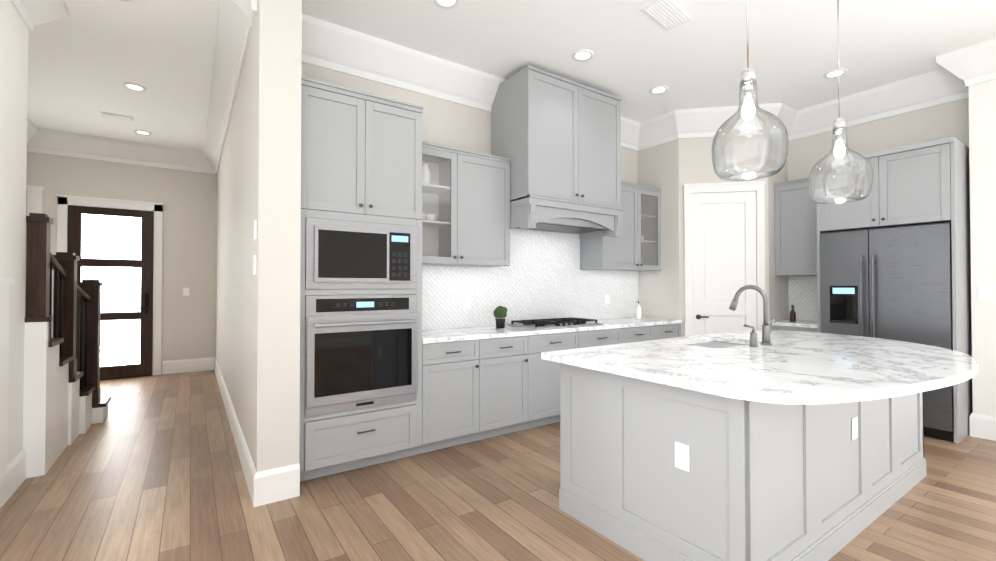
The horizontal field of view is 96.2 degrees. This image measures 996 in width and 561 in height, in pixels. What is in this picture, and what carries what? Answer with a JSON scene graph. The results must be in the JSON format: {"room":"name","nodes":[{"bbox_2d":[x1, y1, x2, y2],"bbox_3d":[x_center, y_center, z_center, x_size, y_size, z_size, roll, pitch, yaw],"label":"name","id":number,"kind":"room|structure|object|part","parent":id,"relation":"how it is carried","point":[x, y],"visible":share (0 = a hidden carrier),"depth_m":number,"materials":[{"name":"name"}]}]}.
{"room":"kitchen","nodes":[
{"label":"kitchen","id":0,"kind":"room"},
{"bbox_2d":[0,0,31,464],"bbox_3d":[-1.050,-0.376,-0.235,0.120,3.400,8.000,0,-1,-35],"label":"wall","id":1,"kind":"structure","parent":0,"point":[15,161],"depth_m":2.90,"materials":[{"name":"grey paint"}]},
{"bbox_2d":[0,450,26,508],"bbox_3d":[-0.998,1.224,-0.209,0.018,0.200,8.018,0,-1,-35],"label":"baseboard","id":2,"kind":"structure","parent":1,"relation":"attached to","point":[15,475],"depth_m":2.86,"materials":[{"name":"white wood"}]},
{"bbox_2d":[0,185,44,477],"bbox_3d":[-4.481,0.048,4.092,0.945,2.660,4.969,0,-1,-35],"label":"trim","id":3,"kind":"structure","parent":1,"relation":"attached to","point":[34,199],"depth_m":2.68,"materials":[{"name":"white wood"}]},
{"bbox_2d":[10,0,68,31],"bbox_3d":[-0.990,-1.929,-0.068,0.205,0.290,8.175,0,-1,-35],"label":"crown molding","id":4,"kind":"structure","parent":1,"relation":"attached to","point":[32,12],"depth_m":3.09,"materials":[{"name":"white wood"}]},
{"bbox_2d":[32,152,215,374],"bbox_3d":[-5.421,-0.292,6.558,2.130,3.400,0.150,0,-1,-35],"label":"wall","id":5,"kind":"structure","parent":0,"point":[188,198],"depth_m":6.80,"materials":[{"name":"grey paint"}]},
{"bbox_2d":[27,118,37,152],"bbox_3d":[-5.073,-1.875,4.298,0.175,0.290,4.000,0,-1,-35],"label":"crown molding","id":6,"kind":"structure","parent":5,"relation":"attached to","point":[32,131],"depth_m":5.87,"materials":[{"name":"white"}]},
{"bbox_2d":[56,194,162,375],"bbox_3d":[-5.510,0.121,6.374,1.160,2.570,0.040,0,-1,-35],"label":"door frame","id":7,"kind":"structure","parent":5,"relation":"in","point":[64,202],"depth_m":6.63,"materials":[{"name":"white wood"}]},
{"bbox_2d":[67,205,153,379],"bbox_3d":[-5.490,0.186,6.345,0.930,2.430,0.110,0,-1,-35],"label":"front door","id":8,"kind":"structure","parent":7,"relation":"attached to","point":[112,248],"depth_m":6.41,"materials":[{"name":"brown wood"}]},
{"bbox_2d":[38,128,201,171],"bbox_3d":[-5.341,-1.848,6.435,1.800,0.290,0.175,0,-1,-35],"label":"crown molding","id":9,"kind":"structure","parent":5,"relation":"attached to","point":[53,142],"depth_m":6.36,"materials":[{"name":"white"}]},
{"bbox_2d":[183,288,188,295],"bbox_3d":[-4.804,0.173,6.881,0.080,0.120,0.007,0,-1,-35],"label":"light switch","id":10,"kind":"object","parent":5,"relation":"attached to","point":[185,290],"depth_m":6.88,"materials":[{"name":"white plastic"}]},
{"bbox_2d":[163,357,211,374],"bbox_3d":[-4.764,1.313,6.889,0.650,0.200,0.018,0,-1,-35],"label":"baseboard","id":11,"kind":"structure","parent":5,"relation":"attached to","point":[198,364],"depth_m":6.87,"materials":[{"name":"white wood"}]},
{"bbox_2d":[216,20,255,457],"bbox_3d":[-3.169,-0.306,5.414,0.240,3.400,4.590,0,-1,-35],"label":"wall","id":12,"kind":"structure","parent":0,"point":[234,316],"depth_m":3.81,"materials":[{"name":"grey paint"}]},
{"bbox_2d":[202,0,251,173],"bbox_3d":[-3.161,-1.865,5.057,0.175,0.290,4.920,0,-1,-35],"label":"crown molding","id":13,"kind":"structure","parent":12,"relation":"attached to","point":[234,27],"depth_m":3.96,"materials":[{"name":"white"}]},
{"bbox_2d":[212,357,259,506],"bbox_3d":[-2.975,1.288,4.885,0.018,0.200,5.348,0,-1,-35],"label":"baseboard","id":14,"kind":"structure","parent":12,"relation":"attached to","point":[252,478],"depth_m":3.37,"materials":[{"name":"white wood"}]},
{"bbox_2d":[252,0,303,471],"bbox_3d":[-1.363,-0.338,2.793,0.240,3.400,0.004,0,-1,-35],"label":"wall","id":15,"kind":"structure","parent":0,"point":[279,64],"depth_m":2.79,"materials":[{"name":"grey paint"}]},
{"bbox_2d":[250,0,256,16],"bbox_3d":[-1.571,-1.812,2.873,0.029,0.190,0.080,0,-1,-35],"label":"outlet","id":16,"kind":"object","parent":15,"relation":"attached to","point":[253,2],"depth_m":2.85,"materials":[{"name":"white plastic"}]},
{"bbox_2d":[253,255,255,274],"bbox_3d":[-1.533,-0.098,2.817,0.007,0.120,0.080,0,-1,-35],"label":"light switch","id":17,"kind":"object","parent":15,"relation":"attached to","point":[254,272],"depth_m":2.80,"materials":[{"name":"white plastic"}]},
{"bbox_2d":[254,220,256,239],"bbox_3d":[-1.533,-0.318,2.820,0.007,0.120,0.080,0,-1,-35],"label":"outlet","id":18,"kind":"object","parent":15,"relation":"attached to","point":[255,222],"depth_m":2.79,"materials":[{"name":"white plastic"}]},
{"bbox_2d":[304,63,639,329],"bbox_3d":[0.532,-0.310,5.074,5.470,3.400,0.150,0,-1,-35],"label":"wall","id":19,"kind":"structure","parent":0,"point":[447,123],"depth_m":4.29,"materials":[{"name":"grey paint"}]},
{"bbox_2d":[422,141,510,266],"bbox_3d":[-0.400,-0.654,4.112,1.037,1.025,0.380,0,-1,-35],"label":"upper cabinet","id":20,"kind":"object","parent":19,"relation":"attached to","point":[465,207],"visible":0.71,"depth_m":4.08,"materials":[{"name":"painted wood"},{"name":"clear glass"},{"name":"nickel"}]},
{"bbox_2d":[464,297,470,308],"bbox_3d":[-0.299,0.222,4.386,0.070,0.120,0.007,0,-1,-35],"label":"outlet","id":21,"kind":"object","parent":19,"relation":"attached to","point":[467,300],"depth_m":4.38,"materials":[{"name":"white plastic"}]},
{"bbox_2d":[302,14,646,150],"bbox_3d":[0.141,-1.871,4.612,4.280,0.290,0.200,0,-1,-35],"label":"crown molding","id":22,"kind":"structure","parent":19,"relation":"attached to","point":[331,46],"depth_m":3.93,"materials":[{"name":"white wood"}]},
{"bbox_2d":[422,228,638,329],"bbox_3d":[0.458,-0.072,4.921,3.377,1.080,0.009,0,-1,-35],"label":"backsplash","id":23,"kind":"structure","parent":19,"relation":"attached to","point":[542,276],"depth_m":4.84,"materials":[{"name":"white tile"}]},
{"bbox_2d":[491,65,623,238],"bbox_3d":[0.633,-1.215,4.658,1.271,1.480,0.641,0,-1,-35],"label":"range hood","id":24,"kind":"object","parent":19,"relation":"attached to","point":[555,139],"visible":0.98,"depth_m":4.35,"materials":[{"name":"painted wood"},{"name":"dark steel"}]},
{"bbox_2d":[605,295,608,303],"bbox_3d":[1.349,0.236,5.522,0.070,0.120,0.007,0,-1,-35],"label":"outlet","id":25,"kind":"object","parent":19,"relation":"attached to","point":[606,296],"depth_m":5.52,"materials":[{"name":"white plastic"}]},
{"bbox_2d":[580,181,660,270],"bbox_3d":[1.516,-0.638,5.432,1.064,1.025,0.380,0,-1,-35],"label":"upper cabinet","id":26,"kind":"object","parent":19,"relation":"attached to","point":[635,245],"visible":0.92,"depth_m":5.31,"materials":[{"name":"painted wood"},{"name":"clear glass"},{"name":"nickel"}]},
{"bbox_2d":[0,370,995,560],"bbox_3d":[0.377,1.426,3.154,8.600,0.120,12.600,0,-1,-35],"label":"floor","id":27,"kind":"structure","parent":0,"point":[149,468],"depth_m":2.70,"materials":[{"name":"brown wood"}]},
{"bbox_2d":[23,213,110,477],"bbox_3d":[-3.378,0.250,2.689,1.168,2.220,3.989,0,-1,-35],"label":"staircase","id":28,"kind":"structure","parent":27,"relation":"on","point":[65,404],"depth_m":3.42,"materials":[{"name":"white"}]},
{"bbox_3d":[-3.623,0.361,3.779,0.234,1.655,1.534,0,-1,-35],"label":"railing","id":29,"kind":"part","parent":28,"relation":"part of","materials":[{"name":"brown wood"}]},
{"bbox_2d":[299,76,422,481],"bbox_3d":[-1.102,0.009,3.415,0.897,2.720,0.713,0,-1,-35],"label":"tall cabinet","id":30,"kind":"object","parent":27,"relation":"on","point":[361,298],"visible":0.98,"depth_m":3.17,"materials":[{"name":"grey wood"}]},
{"bbox_2d":[305,294,416,416],"bbox_3d":[-1.032,0.508,3.308,0.793,0.806,0.467,0,-1,-35],"label":"oven","id":31,"kind":"object","parent":30,"relation":"in","point":[361,349],"depth_m":3.14,"materials":[{"name":"silver metal"}]},
{"bbox_2d":[305,218,416,288],"bbox_3d":[-1.050,-0.176,3.342,0.793,0.476,0.405,0,-1,-35],"label":"microwave","id":32,"kind":"object","parent":30,"relation":"in","point":[341,253],"depth_m":3.16,"materials":[{"name":"silver metal"}]},
{"bbox_2d":[417,341,488,453],"bbox_3d":[-0.520,0.935,3.864,0.579,0.880,0.616,0,-1,-35],"label":"base cabinet","id":33,"kind":"object","parent":27,"relation":"on","point":[481,383],"depth_m":3.62,"materials":[{"name":"grey wood"}]},
{"bbox_2d":[422,317,680,344],"bbox_3d":[0.638,0.484,4.654,3.376,0.039,0.623,0,-1,-35],"label":"countertop","id":34,"kind":"structure","parent":33,"relation":"on","point":[429,337],"depth_m":4.18,"materials":[{"name":"white stone"}]},
{"bbox_2d":[493,306,507,327],"bbox_3d":[0.024,0.352,4.333,0.138,0.215,0.139,0,-1,-35],"label":"potted plant","id":35,"kind":"object","parent":34,"relation":"on","point":[500,313],"visible":1,"depth_m":4.29,"materials":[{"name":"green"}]},
{"bbox_2d":[507,317,602,328],"bbox_3d":[0.602,0.439,4.682,0.910,0.050,0.480,0,-1,-35],"label":"cooktop","id":36,"kind":"object","parent":34,"relation":"in","point":[551,323],"visible":1,"depth_m":4.57,"materials":[{"name":"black metal"}]},
{"bbox_2d":[636,301,641,319],"bbox_3d":[1.714,0.364,5.449,0.072,0.220,0.062,0,-1,-35],"label":"soap bottle","id":37,"kind":"object","parent":34,"relation":"on","point":[638,313],"visible":1,"depth_m":5.43,"materials":[{"name":"white plastic"}]},
{"bbox_2d":[489,337,536,437],"bbox_3d":[-0.117,0.938,4.141,0.639,0.880,0.616,0,-1,-35],"label":"base cabinet","id":38,"kind":"object","parent":27,"relation":"on","point":[512,360],"depth_m":3.95,"materials":[{"name":"grey wood"}]},
{"bbox_2d":[537,333,584,426],"bbox_3d":[0.359,0.943,4.469,0.755,0.880,0.616,0,-1,-35],"label":"base cabinet","id":39,"kind":"object","parent":27,"relation":"on","point":[548,372],"depth_m":4.20,"materials":[{"name":"grey wood"}]},
{"bbox_2d":[585,329,628,346],"bbox_3d":[0.881,0.947,4.829,0.755,0.880,0.616,0,-1,-35],"label":"base cabinet","id":40,"kind":"object","parent":27,"relation":"on","point":[595,337],"depth_m":4.63,"materials":[{"name":"grey wood"}]},
{"bbox_2d":[629,325,656,342],"bbox_3d":[1.363,0.951,5.161,0.653,0.880,0.616,0,-1,-35],"label":"base cabinet","id":41,"kind":"object","parent":27,"relation":"on","point":[647,332],"depth_m":4.98,"materials":[{"name":"grey wood"}]},
{"bbox_2d":[657,325,680,339],"bbox_3d":[1.777,0.955,5.446,0.594,0.880,0.616,0,-1,-35],"label":"base cabinet","id":42,"kind":"object","parent":27,"relation":"on","point":[663,331],"depth_m":5.23,"materials":[{"name":"grey wood"}]},
{"bbox_2d":[553,361,925,560],"bbox_3d":[1.667,0.919,2.910,2.464,0.890,1.148,0,-1,-35],"label":"kitchen island","id":43,"kind":"object","parent":27,"relation":"on","point":[766,443],"depth_m":2.13,"materials":[{"name":"grey wood"}]},
{"bbox_3d":[0.689,0.910,2.222,0.033,0.890,1.100,0,-1,-35],"label":"panel","id":44,"kind":"part","parent":43,"relation":"part of","materials":[{"name":"grey wood"}]},
{"bbox_2d":[541,329,977,428],"bbox_3d":[1.812,0.451,2.779,2.684,0.040,1.585,0,-1,-35],"label":"island countertop","id":45,"kind":"structure","parent":43,"relation":"on","point":[867,382],"depth_m":2.28,"materials":[{"name":"white stone"}]},
{"bbox_2d":[685,341,748,348],"bbox_3d":[1.550,0.576,3.171,0.684,0.225,0.424,0,-1,-35],"label":"sink","id":46,"kind":"object","parent":45,"relation":"in","point":[712,344],"depth_m":3.34,"materials":[{"name":"grey metal"}]},
{"bbox_2d":[744,325,760,344],"bbox_3d":[1.662,0.362,2.940,0.047,0.142,0.086,0,-1,-35],"label":"soap dispenser","id":47,"kind":"object","parent":45,"relation":"on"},
{"bbox_2d":[729,285,776,344],"bbox_3d":[1.774,0.233,3.126,0.120,0.405,0.283,0,-1,-35],"label":"faucet","id":48,"kind":"object","parent":45,"relation":"on","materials":[{"name":"silver metal"}]},
{"bbox_3d":[1.978,0.912,2.447,2.452,0.890,0.033,0,-1,-35],"label":"panel","id":49,"kind":"part","parent":43,"relation":"part of","materials":[{"name":"grey wood"}]},
{"bbox_3d":[2.674,0.927,3.590,0.033,0.890,1.100,0,-1,-35],"label":"panel","id":50,"kind":"part","parent":43,"relation":"part of","materials":[{"name":"grey wood"}]},
{"bbox_2d":[768,319,817,331],"bbox_3d":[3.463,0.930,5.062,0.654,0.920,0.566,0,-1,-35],"label":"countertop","id":51,"kind":"structure","parent":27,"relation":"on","point":[803,325],"depth_m":4.92,"materials":[{"name":"white stone"}]},
{"bbox_2d":[790,305,795,321],"bbox_3d":[3.343,0.374,5.066,0.060,0.190,0.058,0,-1,-35],"label":"bottle","id":52,"kind":"object","parent":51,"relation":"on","point":[792,315],"visible":1,"depth_m":5.05,"materials":[{"name":"brown glass"}]},
{"bbox_2d":[820,222,953,440],"bbox_3d":[3.834,0.444,4.359,0.792,1.875,0.955,0,-1,-35],"label":"fridge","id":53,"kind":"object","parent":27,"relation":"on","point":[892,283],"visible":0.69,"depth_m":4.08,"materials":[{"name":"grey metal"}]},
{"bbox_2d":[815,136,972,443],"bbox_3d":[3.871,0.084,4.390,0.758,2.595,1.017,0,-1,-35],"label":"surround","id":54,"kind":"object","parent":27,"relation":"on","point":[927,182],"visible":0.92,"depth_m":4.00,"materials":[{"name":"grey wood"}]},
{"bbox_2d":[27,0,995,151],"bbox_3d":[0.377,-2.093,3.198,8.600,0.120,12.600,0,-1,-35],"label":"ceiling","id":55,"kind":"structure","parent":0,"point":[87,59],"depth_m":3.88,"materials":[{"name":"white paint"}]},
{"bbox_2d":[101,112,133,120],"bbox_3d":[-4.637,-1.995,5.450,0.300,0.018,0.150,0,-1,-35],"label":"ceiling vent","id":56,"kind":"object","parent":55,"relation":"in","point":[116,116],"visible":0.98,"depth_m":5.43,"materials":[{"name":"white metal"}]},
{"bbox_2d":[122,82,145,91],"bbox_3d":[-3.779,-2.009,4.645,0.194,0.012,0.194,0,-1,28],"label":"recessed light","id":57,"kind":"object","parent":55,"relation":"in","point":[132,86],"depth_m":4.64,"materials":[{"name":"white"}]},
{"bbox_2d":[134,130,151,134],"bbox_3d":[-4.784,-1.992,6.016,0.194,0.012,0.194,1,-1,-44],"label":"recessed light","id":58,"kind":"object","parent":55,"relation":"in","point":[142,132],"depth_m":6.02,"materials":[{"name":"white"}]},
{"bbox_2d":[433,0,459,8],"bbox_3d":[-0.373,-2.027,3.227,0.194,0.012,0.194,1,-1,-44],"label":"recessed light","id":59,"kind":"object","parent":55,"relation":"in","point":[446,4],"depth_m":3.27,"materials":[{"name":"white"}]},
{"bbox_2d":[572,49,593,61],"bbox_3d":[0.764,-2.017,4.010,0.194,0.012,0.194,1,-1,-44],"label":"recessed light","id":60,"kind":"object","parent":55,"relation":"in","point":[582,55],"depth_m":4.01,"materials":[{"name":"white plastic"}]},
{"bbox_2d":[649,86,668,94],"bbox_3d":[1.699,-2.008,4.715,0.194,0.012,0.194,1,-1,-44],"label":"recessed light","id":61,"kind":"object","parent":55,"relation":"in","point":[656,90],"depth_m":4.71,"materials":[{"name":"white"}]},
{"bbox_2d":[640,0,690,30],"bbox_3d":[1.275,-2.021,3.391,0.420,0.018,0.200,1,-1,-43],"label":"ceiling vent","id":62,"kind":"object","parent":55,"relation":"in","point":[666,15],"visible":0.96,"depth_m":3.38,"materials":[{"name":"white metal"}]},
{"bbox_2d":[711,0,788,180],"bbox_3d":[1.316,-1.293,2.353,0.354,1.499,0.354,0,-1,-35],"label":"pendant light","id":63,"kind":"object","parent":55,"relation":"hanging from","point":[769,126],"visible":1,"depth_m":2.38,"materials":[{"name":"clear glass"}]},
{"bbox_3d":[1.316,-1.442,2.355,0.130,1.202,0.130,0,-1,-35],"label":"stem","id":64,"kind":"part","parent":63,"relation":"part of","materials":[{"name":"silver metal"}]},
{"bbox_3d":[1.316,-0.794,2.347,0.354,0.500,0.354,0,-1,-35],"label":"lamp shade","id":65,"kind":"part","parent":63,"relation":"part of","materials":[{"name":"clear glass"}]},
{"bbox_2d":[823,68,847,78],"bbox_3d":[3.285,-2.013,4.351,0.194,0.012,0.194,0,-1,28],"label":"recessed light","id":66,"kind":"object","parent":55,"relation":"in","point":[832,74],"depth_m":4.35,"materials":[{"name":"white plastic"}]},
{"bbox_2d":[808,0,873,203],"bbox_3d":[2.329,-1.285,3.051,0.354,1.499,0.354,0,-1,-35],"label":"pendant light","id":67,"kind":"object","parent":55,"relation":"hanging from","point":[843,155],"visible":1,"depth_m":3.06,"materials":[{"name":"clear glass"}]},
{"bbox_3d":[2.329,-1.433,3.053,0.130,1.202,0.130,0,-1,-35],"label":"stem","id":68,"kind":"part","parent":67,"relation":"part of","materials":[{"name":"silver metal"}]},
{"bbox_3d":[2.329,-0.785,3.045,0.354,0.500,0.354,0,-1,-35],"label":"lamp shade","id":69,"kind":"part","parent":67,"relation":"part of","materials":[{"name":"clear glass"}]},
{"bbox_2d":[636,138,687,336],"bbox_3d":[2.072,-0.303,5.668,0.120,3.400,0.580,0,-1,-35],"label":"wall","id":70,"kind":"structure","parent":0,"point":[664,166],"depth_m":5.52,"materials":[{"name":"grey paint"}]},
{"bbox_2d":[642,109,685,147],"bbox_3d":[2.023,-1.860,5.500,0.175,0.290,0.472,0,-1,-35],"label":"crown molding","id":71,"kind":"structure","parent":70,"relation":"attached to","point":[670,126],"depth_m":5.47,"materials":[{"name":"white"}]},
{"bbox_2d":[683,181,765,336],"bbox_3d":[2.669,0.117,5.275,0.900,2.550,0.049,0,-1,10],"label":"door frame","id":72,"kind":"structure","parent":70,"relation":"in","point":[745,186],"depth_m":5.28,"materials":[{"name":"white wood"}]},
{"bbox_2d":[692,191,756,335],"bbox_3d":[2.671,0.172,5.285,0.515,2.432,0.515,0,-1,-35],"label":"pantry door","id":73,"kind":"structure","parent":72,"relation":"attached to","point":[723,248],"depth_m":5.29,"materials":[{"name":"white wood"}]},
{"bbox_2d":[688,79,995,416],"bbox_3d":[4.801,-0.329,3.522,0.520,3.400,7.550,0,-1,-35],"label":"wall","id":74,"kind":"structure","parent":0,"point":[971,120],"depth_m":4.32,"materials":[{"name":"grey paint"}]},
{"bbox_2d":[686,103,797,137],"bbox_3d":[2.860,-1.862,5.346,0.990,0.290,0.875,0,-1,-35],"label":"crown molding","id":75,"kind":"structure","parent":74,"relation":"attached to","point":[700,122],"depth_m":5.24,"materials":[{"name":"white"}]},
{"bbox_2d":[774,177,816,275],"bbox_3d":[3.576,-0.607,5.159,0.380,1.095,0.566,0,-1,-35],"label":"upper cabinet","id":76,"kind":"object","parent":74,"relation":"attached to","point":[795,229],"visible":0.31,"depth_m":5.13,"materials":[{"name":"grey wood"}]},
{"bbox_2d":[788,276,817,320],"bbox_3d":[3.729,0.207,5.254,0.009,0.528,0.562,0,-1,-35],"label":"backsplash","id":77,"kind":"structure","parent":74,"relation":"attached to","point":[802,294],"depth_m":5.35,"materials":[{"name":"white tile"}]},
{"bbox_2d":[788,71,968,140],"bbox_3d":[3.952,-1.869,4.800,0.190,0.290,1.615,0,-1,-35],"label":"crown molding","id":78,"kind":"structure","parent":74,"relation":"attached to","point":[914,93],"depth_m":4.73,"materials":[{"name":"white"}]},
{"bbox_2d":[934,38,995,95],"bbox_3d":[5.305,-1.900,2.243,0.185,0.290,4.480,0,-1,-35],"label":"crown molding","id":79,"kind":"structure","parent":74,"relation":"attached to","point":[975,64],"depth_m":3.94,"materials":[{"name":"white wood"}]},
{"bbox_2d":[969,412,995,440],"bbox_3d":[5.456,1.253,2.122,0.028,0.200,4.473,0,-1,-35],"label":"baseboard","id":80,"kind":"structure","parent":74,"relation":"attached to","point":[981,426],"depth_m":3.89,"materials":[{"name":"white wood"}]},
{"bbox_2d":[978,286,991,299],"bbox_3d":[4.245,0.105,3.893,0.007,0.120,0.080,0,-1,-35],"label":"light switch","id":81,"kind":"object","parent":74,"relation":"attached to","point":[984,292],"depth_m":3.89,"materials":[{"name":"white plastic"}]}
]}

